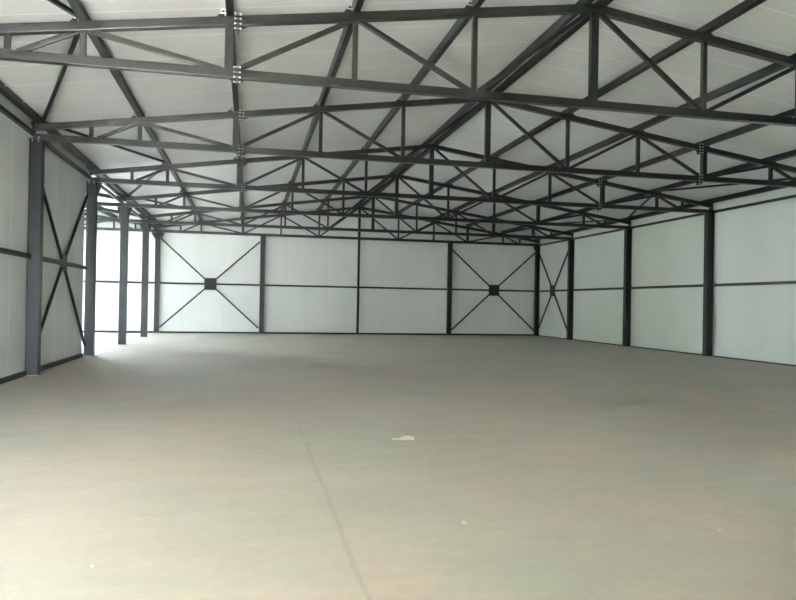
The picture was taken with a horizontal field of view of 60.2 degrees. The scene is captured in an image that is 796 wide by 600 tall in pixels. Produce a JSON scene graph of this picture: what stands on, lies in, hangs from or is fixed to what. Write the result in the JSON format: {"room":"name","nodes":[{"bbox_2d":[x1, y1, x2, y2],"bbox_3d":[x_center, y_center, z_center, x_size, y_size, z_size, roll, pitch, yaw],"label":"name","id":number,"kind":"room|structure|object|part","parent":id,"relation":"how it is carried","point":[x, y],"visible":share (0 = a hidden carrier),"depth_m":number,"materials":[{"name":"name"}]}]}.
{"room":"empty warehouse","nodes":[
{"label":"empty warehouse","id":0,"kind":"room"},
{"bbox_2d":[0,93,88,377],"bbox_3d":[-6.519,-1.128,8.824,0.100,5.332,21.407,1,0,-12],"label":"wall","id":1,"kind":"structure","parent":0,"point":[65,187],"depth_m":15.20,"materials":[{"name":"white metal"}]},
{"bbox_2d":[0,247,30,257],"bbox_3d":[-5.873,-0.915,6.280,0.090,0.090,15.962,1,0,-12],"label":"wall rail","id":2,"kind":"object","parent":1,"relation":"attached to","point":[2,250],"depth_m":13.11,"materials":[{"name":"metal"}]},
{"bbox_2d":[0,353,82,383],"bbox_3d":[-6.457,1.489,8.668,0.050,0.100,20.887,1,0,-12],"label":"baseboard","id":3,"kind":"structure","parent":1,"relation":"attached to","point":[55,363],"depth_m":15.29,"materials":[{"name":"paint"}]},
{"bbox_2d":[43,257,87,269],"bbox_3d":[-8.131,-0.894,16.681,0.090,0.090,4.925,1,0,-12],"label":"wall rail","id":4,"kind":"object","parent":1,"relation":"attached to","point":[45,259],"depth_m":16.58,"materials":[{"name":"metal"}]},
{"bbox_2d":[0,104,156,229],"bbox_3d":[-7.897,-3.446,15.795,0.080,0.080,35.407,1,0,-12],"label":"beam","id":5,"kind":"structure","parent":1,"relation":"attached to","point":[3,110],"depth_m":16.05,"materials":[{"name":"grey metal"}]},
{"bbox_2d":[82,204,537,333],"bbox_3d":[-11.665,-1.781,33.273,39.722,6.744,0.100,1,0,-12],"label":"wall","id":6,"kind":"structure","parent":0,"point":[288,260],"depth_m":34.92,"materials":[{"name":"white metal"}]},
{"bbox_2d":[83,280,154,283],"bbox_3d":[-14.080,-0.874,32.650,4.780,0.085,0.085,1,0,-12],"label":"wall rail","id":7,"kind":"object","parent":6,"relation":"attached to","point":[83,280],"depth_m":32.75,"materials":[{"name":"metal"}]},
{"bbox_2d":[160,282,259,285],"bbox_3d":[-9.200,-0.784,33.709,4.728,0.085,0.085,1,0,-12],"label":"wall rail","id":8,"kind":"object","parent":6,"relation":"attached to","point":[160,282],"depth_m":33.59,"materials":[{"name":"metal"}]},
{"bbox_2d":[82,331,533,335],"bbox_3d":[-4.429,1.683,34.760,24.626,0.085,0.050,1,0,-12],"label":"baseboard","id":9,"kind":"structure","parent":6,"relation":"attached to","point":[82,331],"depth_m":34.75,"materials":[{"name":"paint"}]},
{"bbox_2d":[265,284,356,287],"bbox_3d":[-4.379,-0.694,34.755,4.660,0.085,0.085,1,0,-12],"label":"wall rail","id":10,"kind":"object","parent":6,"relation":"attached to","point":[265,284],"depth_m":34.71,"materials":[{"name":"metal"}]},
{"bbox_2d":[359,287,446,289],"bbox_3d":[0.286,-0.608,35.768,4.690,0.085,0.085,1,0,-12],"label":"wall rail","id":11,"kind":"object","parent":6,"relation":"attached to","point":[359,287],"depth_m":35.72,"materials":[{"name":"metal"}]},
{"bbox_2d":[452,289,534,291],"bbox_3d":[5.107,-0.518,36.815,4.698,0.085,0.085,1,0,-12],"label":"wall rail","id":12,"kind":"object","parent":6,"relation":"attached to","point":[452,289],"depth_m":36.72,"materials":[{"name":"metal"}]},
{"bbox_2d":[0,332,795,599],"bbox_3d":[-7.945,1.655,15.840,39.722,0.200,35.737,1,0,-12],"label":"floor","id":13,"kind":"structure","parent":0,"point":[175,466],"depth_m":6.51,"materials":[{"name":"concrete"}]},
{"bbox_2d":[25,136,46,375],"bbox_3d":[-7.501,-0.902,14.180,0.370,4.908,0.330,1,0,-12],"label":"steel column","id":14,"kind":"structure","parent":13,"relation":"on","point":[36,146],"depth_m":14.10,"materials":[{"name":"metal"}]},
{"bbox_2d":[41,189,88,346],"bbox_3d":[-8.124,-0.834,16.682,0.066,4.273,4.922,1,0,-12],"label":"brace","id":15,"kind":"object","parent":14,"relation":"attached to","point":[63,257],"visible":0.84,"depth_m":16.63,"materials":[{"name":"paint"}]},
{"bbox_3d":[-8.098,-0.893,16.688,0.014,0.400,0.400,1,0,-12],"label":"gusset plate","id":16,"kind":"part","parent":15,"relation":"part of","materials":[{"name":"paint"}]},
{"bbox_2d":[83,180,101,355],"bbox_3d":[-8.589,-0.892,19.189,0.490,4.908,0.330,1,0,-12],"label":"steel column","id":17,"kind":"structure","parent":13,"relation":"on","point":[93,187],"depth_m":19.11,"materials":[{"name":"metal"}]},
{"bbox_2d":[88,144,712,213],"bbox_3d":[1.037,-3.930,21.300,19.886,1.796,0.200,1,0,-12],"label":"roof truss","id":18,"kind":"object","parent":17,"relation":"on","point":[243,187],"visible":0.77,"depth_m":21.02,"materials":[{"name":"grey metal"}]},
{"bbox_3d":[1.052,-4.779,21.305,0.400,0.095,0.136,1,0,-12],"label":"ridge plate","id":19,"kind":"part","parent":18,"relation":"part of","materials":[{"name":"grey metal"}]},
{"bbox_2d":[116,206,131,344],"bbox_3d":[-9.676,-0.857,24.197,0.490,4.860,0.330,1,0,-12],"label":"steel column","id":20,"kind":"structure","parent":13,"relation":"on","point":[124,211],"depth_m":24.11,"materials":[{"name":"metal"}]},
{"bbox_2d":[86,193,127,206],"bbox_3d":[-19.196,-4.319,22.153,19.886,1.708,0.200,1,0,-12],"label":"roof truss","id":21,"kind":"object","parent":20,"relation":"on","point":[99,194],"visible":0.2,"depth_m":24.06,"materials":[{"name":"grey metal"}]},
{"bbox_2d":[85,196,115,216],"bbox_3d":[-12.020,-3.999,25.818,0.126,0.152,14.330,1,0,-12],"label":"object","id":22,"kind":"structure","parent":21,"relation":"on","point":[109,213],"depth_m":31.39,"materials":[{"name":"black paint"}]},
{"bbox_2d":[87,166,155,224],"bbox_3d":[-10.230,-3.709,26.144,0.126,0.152,14.450,1,0,-12],"label":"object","id":23,"kind":"structure","parent":21,"relation":"on","point":[107,185],"depth_m":23.30,"materials":[{"name":"black paint"}]},
{"bbox_2d":[121,174,630,228],"bbox_3d":[-0.049,-3.964,26.308,19.886,1.708,0.200,1,0,-12],"label":"roof truss","id":24,"kind":"object","parent":20,"relation":"on","point":[396,177],"visible":0.87,"depth_m":26.09,"materials":[{"name":"grey metal"}]},
{"bbox_2d":[140,223,151,336],"bbox_3d":[-10.764,-0.847,29.205,0.490,4.860,0.330,1,0,-12],"label":"steel column","id":25,"kind":"structure","parent":13,"relation":"on","point":[146,227],"depth_m":29.12,"materials":[{"name":"metal"}]},
{"bbox_2d":[84,205,147,222],"bbox_3d":[-20.283,-4.309,27.161,19.886,1.708,0.200,1,0,-12],"label":"roof truss","id":26,"kind":"object","parent":25,"relation":"on","point":[100,209],"visible":0.31,"depth_m":28.90,"materials":[{"name":"grey metal"}]},
{"bbox_2d":[143,196,573,239],"bbox_3d":[-1.136,-3.953,31.317,19.886,1.708,0.200,1,0,-12],"label":"roof truss","id":27,"kind":"object","parent":25,"relation":"on","point":[282,204],"visible":0.84,"depth_m":31.13,"materials":[{"name":"grey metal"}]},
{"bbox_2d":[152,232,163,332],"bbox_3d":[-11.606,-0.839,33.087,0.572,4.860,0.290,1,0,-12],"label":"steel column","id":28,"kind":"structure","parent":13,"relation":"on","point":[157,235],"depth_m":33.02,"materials":[{"name":"metal"}]},
{"bbox_2d":[84,213,160,231],"bbox_3d":[-21.126,-4.301,31.041,19.886,1.708,0.200,1,0,-12],"label":"roof truss","id":29,"kind":"object","parent":28,"relation":"on","point":[98,216],"visible":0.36,"depth_m":32.66,"materials":[{"name":"grey metal"}]},
{"bbox_2d":[159,238,259,327],"bbox_3d":[-9.185,-0.784,33.627,4.740,4.352,0.066,1,0,-12],"label":"brace","id":30,"kind":"object","parent":28,"relation":"attached to","point":[209,283],"visible":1,"depth_m":33.59,"materials":[{"name":"paint"}]},
{"bbox_3d":[-9.180,-0.784,33.602,0.580,0.580,0.014,1,0,-12],"label":"gusset plate","id":31,"kind":"part","parent":30,"relation":"part of","materials":[{"name":"paint"}]},
{"bbox_2d":[156,206,539,245],"bbox_3d":[-1.979,-3.945,35.196,19.886,1.708,0.200,1,0,-12],"label":"roof truss","id":32,"kind":"object","parent":28,"relation":"on","point":[360,208],"visible":0.7,"depth_m":35.05,"materials":[{"name":"grey metal"}]},
{"bbox_2d":[258,236,265,333],"bbox_3d":[-6.752,-0.749,34.138,0.350,4.860,0.290,1,0,-12],"label":"wall post","id":33,"kind":"object","parent":13,"relation":"on","point":[262,247],"visible":1,"depth_m":34.07,"materials":[{"name":"grey metal"}]},
{"bbox_2d":[355,239,359,334],"bbox_3d":[-2.032,-0.662,35.163,0.230,4.860,0.230,1,0,-12],"label":"wall post","id":34,"kind":"object","parent":13,"relation":"on","point":[358,264],"visible":1,"depth_m":35.13,"materials":[{"name":"grey metal"}]},
{"bbox_2d":[392,436,414,439],"bbox_3d":[0.059,1.623,8.082,0.270,0.031,0.153,1,0,-1],"label":"paper scrap","id":35,"kind":"object","parent":13,"relation":"on","point":[402,437],"visible":1,"depth_m":8.08,"materials":[{"name":"beige paper"}]},
{"bbox_2d":[446,243,452,334],"bbox_3d":[2.716,-0.573,36.193,0.350,4.860,0.290,1,0,-12],"label":"wall post","id":36,"kind":"object","parent":13,"relation":"on","point":[450,245],"visible":0.97,"depth_m":36.13,"materials":[{"name":"grey metal"}]},
{"bbox_2d":[533,246,540,335],"bbox_3d":[7.506,-0.484,37.235,0.396,4.860,0.290,1,0,-12],"label":"steel column","id":37,"kind":"structure","parent":13,"relation":"on","point":[536,248],"depth_m":37.18,"materials":[{"name":"metal"}]},
{"bbox_2d":[451,250,535,330],"bbox_3d":[5.127,-0.483,36.734,4.711,4.282,0.066,1,0,-12],"label":"brace","id":38,"kind":"object","parent":37,"relation":"attached to","point":[493,289],"visible":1,"depth_m":36.70,"materials":[{"name":"paint"}]},
{"bbox_3d":[5.133,-0.518,36.709,0.580,0.580,0.014,1,0,-12],"label":"gusset plate","id":39,"kind":"part","parent":38,"relation":"part of","materials":[{"name":"paint"}]},
{"bbox_2d":[565,240,573,339],"bbox_3d":[8.383,-0.492,33.361,0.370,4.860,0.330,1,0,-12],"label":"steel column","id":40,"kind":"structure","parent":13,"relation":"on","point":[570,274],"depth_m":33.28,"materials":[{"name":"metal"}]},
{"bbox_2d":[537,251,567,331],"bbox_3d":[7.960,-0.458,35.321,0.066,4.346,3.783,1,0,-12],"label":"brace","id":41,"kind":"object","parent":40,"relation":"attached to","point":[552,287],"visible":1,"depth_m":35.27,"materials":[{"name":"paint"}]},
{"bbox_3d":[7.934,-0.478,35.315,0.014,0.550,0.550,1,0,-12],"label":"gusset plate","id":42,"kind":"part","parent":41,"relation":"part of","materials":[{"name":"paint"}]},
{"bbox_2d":[621,229,631,346],"bbox_3d":[9.471,-0.502,28.352,0.370,4.860,0.330,1,0,-12],"label":"steel column","id":43,"kind":"structure","parent":13,"relation":"on","point":[627,232],"depth_m":28.28,"materials":[{"name":"metal"}]},
{"bbox_2d":[702,213,715,356],"bbox_3d":[10.558,-0.512,23.344,0.370,4.860,0.330,1,0,-12],"label":"steel column","id":44,"kind":"structure","parent":13,"relation":"on","point":[708,272],"depth_m":23.27,"materials":[{"name":"metal"}]},
{"bbox_3d":[12.732,-0.533,13.328,0.370,4.860,0.330,1,0,-12],"label":"steel column","id":45,"kind":"structure","parent":13,"relation":"on","visible":0},
{"bbox_2d":[0,1,795,126],"bbox_3d":[3.212,-3.951,11.283,19.886,1.796,0.200,1,0,-12],"label":"roof truss","id":46,"kind":"object","parent":45,"relation":"on","point":[237,74],"visible":0.86,"depth_m":10.56,"materials":[{"name":"grey metal"}]},
{"bbox_2d":[0,80,159,224],"bbox_3d":[-7.771,-3.707,15.889,0.143,0.152,35.537,1,0,-12],"label":"roof purlin","id":47,"kind":"structure","parent":46,"relation":"on","point":[5,91],"depth_m":15.01,"materials":[{"name":"black paint"}]},
{"bbox_2d":[67,0,202,220],"bbox_3d":[-5.856,-3.948,16.305,0.126,0.152,35.537,1,0,-12],"label":"roof purlin","id":48,"kind":"structure","parent":46,"relation":"on","point":[77,6],"depth_m":12.43,"materials":[{"name":"black paint"}]},
{"bbox_2d":[42,35,79,121],"bbox_3d":[-5.883,-3.814,11.931,0.060,0.316,5.230,1,0,-33],"label":"brace","id":49,"kind":"object","parent":48,"relation":"attached to","point":[75,38],"visible":0.66,"depth_m":11.90,"materials":[{"name":"black paint"}]},
{"bbox_2d":[47,0,76,17],"bbox_3d":[-4.796,-3.824,6.922,0.060,0.316,5.230,1,0,8],"label":"brace","id":50,"kind":"object","parent":48,"relation":"attached to","point":[57,3],"visible":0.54,"depth_m":9.15,"materials":[{"name":"black paint"}]},
{"bbox_2d":[45,122,165,163],"bbox_3d":[-6.970,-3.804,16.939,0.060,0.316,5.230,1,0,8],"label":"brace","id":51,"kind":"object","parent":48,"relation":"attached to","point":[67,130],"visible":0.47,"depth_m":17.34,"materials":[{"name":"black paint"}]},
{"bbox_2d":[128,170,157,195],"bbox_3d":[-8.057,-3.793,21.947,0.060,0.316,5.230,1,0,-33],"label":"brace","id":52,"kind":"object","parent":48,"relation":"attached to","point":[148,178],"visible":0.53,"depth_m":22.88,"materials":[{"name":"black paint"}]},
{"bbox_2d":[129,196,173,204],"bbox_3d":[-9.145,-3.783,26.956,0.060,0.316,5.230,1,0,8],"label":"brace","id":53,"kind":"object","parent":48,"relation":"attached to","point":[129,196],"visible":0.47,"depth_m":25.99,"materials":[{"name":"black paint"}]},
{"bbox_3d":[-2.451,-3.288,10.052,0.178,0.260,0.170,1,0,-12],"label":"splice plate","id":54,"kind":"part","parent":46,"relation":"part of","materials":[{"name":"grey metal"}]},
{"bbox_3d":[-2.438,-4.069,10.057,0.178,0.260,0.170,1,0,-12],"label":"splice plate","id":55,"kind":"part","parent":46,"relation":"part of","materials":[{"name":"grey metal"}]},
{"bbox_2d":[225,0,244,216],"bbox_3d":[-3.911,-4.192,16.728,0.126,0.152,35.537,1,0,-12],"label":"roof purlin","id":56,"kind":"structure","parent":46,"relation":"on","point":[229,6],"depth_m":13.27,"materials":[{"name":"black paint"}]},
{"bbox_3d":[-2.269,-3.284,10.092,0.178,0.260,0.170,1,0,-12],"label":"splice plate","id":57,"kind":"part","parent":46,"relation":"part of","materials":[{"name":"grey metal"}]},
{"bbox_3d":[-2.256,-4.066,10.096,0.178,0.260,0.170,1,0,-12],"label":"splice plate","id":58,"kind":"part","parent":46,"relation":"part of","materials":[{"name":"grey metal"}]},
{"bbox_2d":[355,0,594,206],"bbox_3d":[1.632,-4.888,17.933,0.126,0.152,35.537,1,0,-12],"label":"roof purlin","id":59,"kind":"structure","parent":46,"relation":"on","point":[563,20],"depth_m":14.14,"materials":[{"name":"black paint"}]},
{"bbox_2d":[361,0,613,206],"bbox_3d":[1.925,-4.882,17.996,0.126,0.152,35.537,1,0,-12],"label":"roof purlin","id":60,"kind":"structure","parent":46,"relation":"on","point":[554,44],"depth_m":14.71,"materials":[{"name":"black paint"}]},
{"bbox_2d":[398,0,766,213],"bbox_3d":[3.779,-4.579,18.398,0.126,0.152,35.537,1,0,-12],"label":"roof purlin","id":61,"kind":"structure","parent":46,"relation":"on","point":[745,6],"depth_m":13.63,"materials":[{"name":"black paint"}]},
{"bbox_3d":[3.227,-4.799,11.288,0.400,0.095,0.136,1,0,-12],"label":"ridge plate","id":62,"kind":"part","parent":46,"relation":"part of","materials":[{"name":"grey metal"}]},
{"bbox_2d":[466,108,794,226],"bbox_3d":[7.441,-3.981,19.192,0.126,0.152,35.537,1,0,-12],"label":"roof purlin","id":63,"kind":"structure","parent":46,"relation":"on","point":[790,113],"depth_m":18.81,"materials":[{"name":"black paint"}]},
{"bbox_2d":[535,181,791,239],"bbox_3d":[11.290,-3.353,20.026,0.126,0.152,35.537,1,0,-12],"label":"roof purlin","id":64,"kind":"structure","parent":46,"relation":"on","point":[766,188],"depth_m":23.29,"materials":[{"name":"black paint"}]},
{"bbox_3d":[11.645,-0.523,18.336,0.370,4.860,0.330,1,0,-12],"label":"steel column","id":65,"kind":"structure","parent":13,"relation":"on","visible":0},
{"bbox_2d":[31,96,795,187],"bbox_3d":[2.124,-3.940,16.291,19.886,1.796,0.200,1,0,-12],"label":"roof truss","id":66,"kind":"object","parent":65,"relation":"on","point":[240,150],"visible":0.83,"depth_m":15.84,"materials":[{"name":"grey metal"}]},
{"bbox_3d":[7.593,-3.853,17.478,0.178,0.260,0.170,1,0,-12],"label":"splice plate","id":67,"kind":"part","parent":66,"relation":"part of","materials":[{"name":"grey metal"}]},
{"bbox_2d":[0,0,795,235],"bbox_3d":[-3.017,-4.428,16.923,29.394,1.482,35.737,1,0,-12],"label":"ceiling","id":68,"kind":"structure","parent":0,"point":[83,93],"depth_m":14.61,"materials":[{"name":"white metal"}]},
{"bbox_2d":[281,0,363,209],"bbox_3d":[-2.091,-4.420,17.123,0.126,0.152,35.537,1,0,-12],"label":"roof purlin","id":69,"kind":"structure","parent":68,"relation":"attached to","point":[357,5],"depth_m":13.18,"materials":[{"name":"black paint"}]},
{"bbox_2d":[318,0,484,209],"bbox_3d":[-0.230,-4.654,17.528,0.126,0.152,35.537,1,0,-12],"label":"roof purlin","id":70,"kind":"structure","parent":68,"relation":"attached to","point":[458,26],"depth_m":13.94,"materials":[{"name":"black paint"}]},
{"bbox_2d":[561,219,623,222],"bbox_3d":[7.948,-3.466,30.666,0.060,0.316,5.230,1,0,-33],"label":"brace","id":71,"kind":"object","parent":68,"relation":"hanging from","point":[622,219],"visible":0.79,"depth_m":30.16,"materials":[{"name":"black paint"}]},
{"bbox_2d":[436,53,795,216],"bbox_3d":[5.631,-4.277,18.799,0.126,0.152,35.537,1,0,-12],"label":"roof purlin","id":72,"kind":"structure","parent":68,"relation":"attached to","point":[768,70],"depth_m":16.47,"materials":[{"name":"black paint"}]},
{"bbox_2d":[501,149,795,232],"bbox_3d":[9.377,-3.665,19.611,0.126,0.152,35.537,1,0,-12],"label":"roof purlin","id":73,"kind":"structure","parent":68,"relation":"attached to","point":[792,153],"depth_m":21.71,"materials":[{"name":"black paint"}]},
{"bbox_2d":[626,198,650,219],"bbox_3d":[9.035,-3.476,25.657,0.060,0.316,5.230,1,0,8],"label":"brace","id":74,"kind":"object","parent":73,"relation":"attached to","point":[647,199],"visible":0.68,"depth_m":26.20,"materials":[{"name":"black paint"}]},
{"bbox_2d":[663,177,795,191],"bbox_3d":[10.122,-3.486,20.649,0.060,0.316,5.230,1,0,-33],"label":"brace","id":75,"kind":"object","parent":73,"relation":"attached to","point":[781,179],"visible":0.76,"depth_m":21.28,"materials":[{"name":"black paint"}]},
{"bbox_2d":[539,187,795,364],"bbox_3d":[11.470,-0.752,20.009,0.100,5.332,35.637,1,0,-12],"label":"wall","id":76,"kind":"structure","parent":0,"point":[756,243],"depth_m":24.60,"materials":[{"name":"white metal"}]},
{"bbox_2d":[538,289,566,291],"bbox_3d":[8.042,-0.476,35.333,0.090,0.090,3.770,1,0,-12],"label":"wall rail","id":77,"kind":"object","parent":76,"relation":"attached to","point":[563,289],"depth_m":35.85,"materials":[{"name":"metal"}]},
{"bbox_2d":[572,287,622,290],"bbox_3d":[9.007,-0.485,30.889,0.090,0.090,4.925,1,0,-12],"label":"wall rail","id":78,"kind":"object","parent":76,"relation":"attached to","point":[616,288],"depth_m":30.77,"materials":[{"name":"metal"}]},
{"bbox_2d":[629,284,702,288],"bbox_3d":[10.094,-0.495,25.881,0.090,0.090,4.925,1,0,-12],"label":"wall rail","id":79,"kind":"object","parent":76,"relation":"attached to","point":[695,285],"depth_m":25.59,"materials":[{"name":"metal"}]},
{"bbox_2d":[539,194,795,245],"bbox_3d":[11.425,-2.997,19.988,0.080,0.080,35.407,1,0,-12],"label":"rail","id":80,"kind":"object","parent":76,"relation":"attached to","point":[790,196],"visible":1,"depth_m":24.62,"materials":[{"name":"black metal"}]},
{"bbox_2d":[539,335,795,366],"bbox_3d":[11.356,1.890,20.004,0.030,0.045,35.487,1,0,-12],"label":"baseboard","id":81,"kind":"structure","parent":76,"relation":"attached to","point":[539,335],"depth_m":24.61,"materials":[{"name":"paint"}]},
{"bbox_2d":[711,281,795,286],"bbox_3d":[11.181,-0.506,20.873,0.090,0.090,4.925,1,0,-12],"label":"wall rail","id":82,"kind":"object","parent":76,"relation":"attached to","point":[774,282],"depth_m":21.24,"materials":[{"name":"metal"}]}
]}

